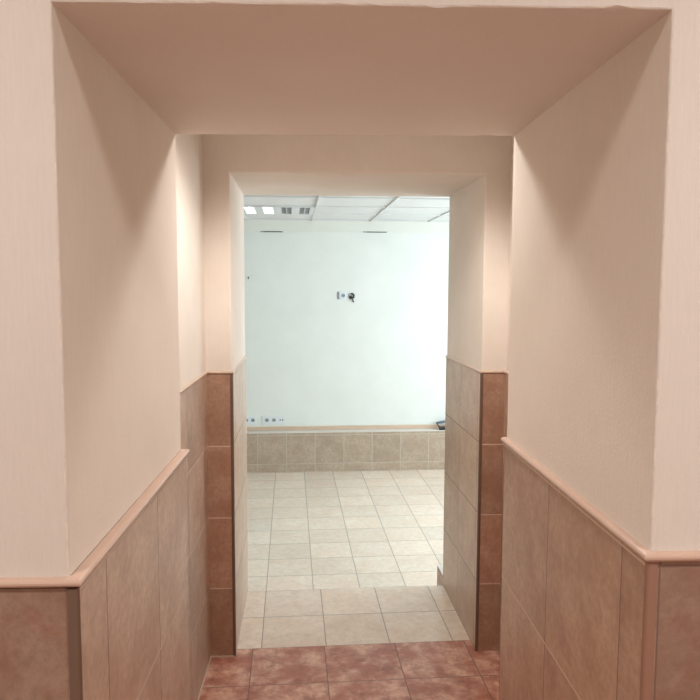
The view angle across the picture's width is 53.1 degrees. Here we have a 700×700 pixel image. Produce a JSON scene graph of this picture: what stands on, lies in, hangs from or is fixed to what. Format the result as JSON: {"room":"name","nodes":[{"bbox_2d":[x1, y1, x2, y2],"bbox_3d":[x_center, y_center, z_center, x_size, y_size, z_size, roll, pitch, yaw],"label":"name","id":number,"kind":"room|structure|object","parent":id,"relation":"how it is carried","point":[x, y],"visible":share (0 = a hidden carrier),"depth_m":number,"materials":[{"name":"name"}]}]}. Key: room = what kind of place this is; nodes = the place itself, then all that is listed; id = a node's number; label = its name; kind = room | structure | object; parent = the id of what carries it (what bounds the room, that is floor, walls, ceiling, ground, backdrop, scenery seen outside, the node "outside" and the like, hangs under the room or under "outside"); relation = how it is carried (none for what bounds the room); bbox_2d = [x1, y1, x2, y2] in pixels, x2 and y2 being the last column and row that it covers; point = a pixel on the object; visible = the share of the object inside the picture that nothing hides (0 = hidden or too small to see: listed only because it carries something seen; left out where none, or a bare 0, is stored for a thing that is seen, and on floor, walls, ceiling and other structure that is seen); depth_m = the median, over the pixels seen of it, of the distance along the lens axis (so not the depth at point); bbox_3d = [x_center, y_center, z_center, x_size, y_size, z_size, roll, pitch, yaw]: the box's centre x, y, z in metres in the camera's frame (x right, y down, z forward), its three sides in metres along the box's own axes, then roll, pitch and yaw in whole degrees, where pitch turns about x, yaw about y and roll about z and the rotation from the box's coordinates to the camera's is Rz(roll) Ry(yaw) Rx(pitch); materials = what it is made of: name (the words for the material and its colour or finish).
{"room":"hallway","nodes":[
{"label":"hallway","id":0,"kind":"room"},
{"bbox_2d":[175,134,211,699],"bbox_3d":[-0.722,-0.011,2.797,0.209,2.900,2.170,0,5,-2],"label":"wall","id":1,"kind":"structure","parent":0,"point":[189,147],"depth_m":2.83,"materials":[{"name":"beige paint"}]},
{"bbox_2d":[180,356,246,393],"bbox_3d":[-0.568,0.127,2.792,0.129,0.012,2.125,0,5,-2],"label":"trim","id":2,"kind":"structure","parent":1,"relation":"attached to","point":[184,388],"depth_m":3.10,"materials":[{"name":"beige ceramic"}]},
{"bbox_2d":[247,469,443,591],"bbox_3d":[-0.003,1.474,5.882,5.700,0.100,3.800,0,5,-5],"label":"floor","id":3,"kind":"structure","parent":0,"point":[377,528],"depth_m":5.64,"materials":[{"name":"beige tile"}]},
{"bbox_2d":[244,220,448,472],"bbox_3d":[-0.145,-0.189,7.478,5.700,2.940,0.325,0,5,-5],"label":"wall","id":4,"kind":"structure","parent":0,"point":[315,357],"depth_m":7.44,"materials":[{"name":"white paint"}]},
{"bbox_2d":[247,416,255,423],"bbox_3d":[-1.120,0.746,7.430,0.244,0.088,0.013,0,5,-5],"label":"strip","id":5,"kind":"object","parent":4,"relation":"attached to","point":[250,419],"visible":0.44,"depth_m":7.43,"materials":[{"name":"white plastic"}]},
{"bbox_2d":[262,416,285,423],"bbox_3d":[-0.810,0.745,7.457,0.250,0.088,0.013,0,5,-5],"label":"strip","id":6,"kind":"object","parent":4,"relation":"attached to","point":[265,419],"visible":1,"depth_m":7.45,"materials":[{"name":"white plastic"}]},
{"bbox_2d":[337,292,346,298],"bbox_3d":[-0.083,-0.576,7.405,0.105,0.082,0.013,0,5,-5],"label":"wall socket","id":7,"kind":"object","parent":4,"relation":"attached to","point":[340,295],"visible":1,"depth_m":7.40,"materials":[{"name":"white plastic"}]},
{"bbox_2d":[247,424,444,430],"bbox_3d":[-0.145,0.834,7.520,5.300,0.042,0.017,0,5,-5],"label":"trim","id":8,"kind":"structure","parent":4,"relation":"attached to","point":[273,428],"depth_m":7.52,"materials":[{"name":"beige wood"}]},
{"bbox_2d":[348,293,354,301],"bbox_3d":[0.015,-0.554,7.405,0.070,0.102,0.035,0,5,-5],"label":"junction box","id":9,"kind":"object","parent":4,"relation":"attached to","point":[350,295],"visible":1,"depth_m":7.40,"materials":[{"name":"grey plastic"}]},
{"bbox_2d":[436,420,444,429],"bbox_3d":[1.042,0.799,7.542,0.223,0.117,0.076,0,5,-5],"label":"cable bundle","id":10,"kind":"object","parent":4,"relation":"on","point":[439,422],"visible":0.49,"depth_m":7.54,"materials":[{"name":"black plastic"}]},
{"bbox_2d":[244,195,449,221],"bbox_3d":[0.013,-1.225,5.579,5.300,0.051,3.545,0,5,-5],"label":"ceiling","id":11,"kind":"structure","parent":0,"point":[327,208],"depth_m":6.17,"materials":[{"name":"tile"}]},
{"bbox_2d":[244,206,314,214],"bbox_3d":[-0.660,-1.273,6.366,0.659,0.016,0.572,0,5,-5],"label":"recessed light","id":12,"kind":"object","parent":11,"relation":"in","point":[247,209],"visible":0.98,"depth_m":6.35,"materials":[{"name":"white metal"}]},
{"bbox_2d":[199,585,499,699],"bbox_3d":[-0.024,1.915,0.837,5.800,0.600,6.290,0,5,-5],"label":"floor","id":13,"kind":"structure","parent":0,"point":[435,670],"depth_m":3.26,"materials":[{"name":"red tile"}]},
{"bbox_2d":[0,0,699,699],"bbox_3d":[0.044,0.115,1.359,4.000,2.900,0.785,0,5,-2],"label":"wall","id":14,"kind":"structure","parent":0,"point":[599,100],"depth_m":1.10,"materials":[{"name":"beige paint"}]},
{"bbox_2d":[0,449,189,587],"bbox_3d":[-1.170,0.287,1.325,1.571,0.012,0.799,0,5,-2],"label":"trim","id":15,"kind":"structure","parent":14,"relation":"attached to","point":[85,569],"depth_m":1.07,"materials":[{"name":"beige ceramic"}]},
{"bbox_2d":[501,437,699,561],"bbox_3d":[1.221,0.262,1.422,1.642,0.014,0.799,0,5,-2],"label":"trim","id":16,"kind":"structure","parent":14,"relation":"attached to","point":[639,549],"depth_m":1.12,"materials":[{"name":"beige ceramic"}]},
{"bbox_2d":[203,134,510,656],"bbox_3d":[0.008,-0.068,3.495,1.529,2.900,0.803,0,5,-5],"label":"wall","id":17,"kind":"structure","parent":0,"point":[473,171],"depth_m":3.19,"materials":[{"name":"beige paint"}]},
{"bbox_2d":[445,355,507,374],"bbox_3d":[0.672,0.127,2.848,0.125,0.012,2.136,0,5,-4],"label":"trim","id":18,"kind":"structure","parent":17,"relation":"attached to","point":[446,356],"depth_m":3.27,"materials":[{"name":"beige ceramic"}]},
{"bbox_2d":[437,565,442,584],"bbox_3d":[1.674,0.113,4.023,2.263,2.940,0.385,0,5,-5],"label":"wall","id":19,"kind":"structure","parent":0,"point":[439,567],"depth_m":4.16,"materials":[{"name":"beige tile"}]},
{"bbox_2d":[499,136,513,651],"bbox_3d":[0.816,-0.011,2.861,0.204,2.900,2.170,0,5,-2],"label":"wall","id":20,"kind":"structure","parent":0,"point":[512,137],"depth_m":3.13,"materials":[{"name":"beige paint"}]}
]}

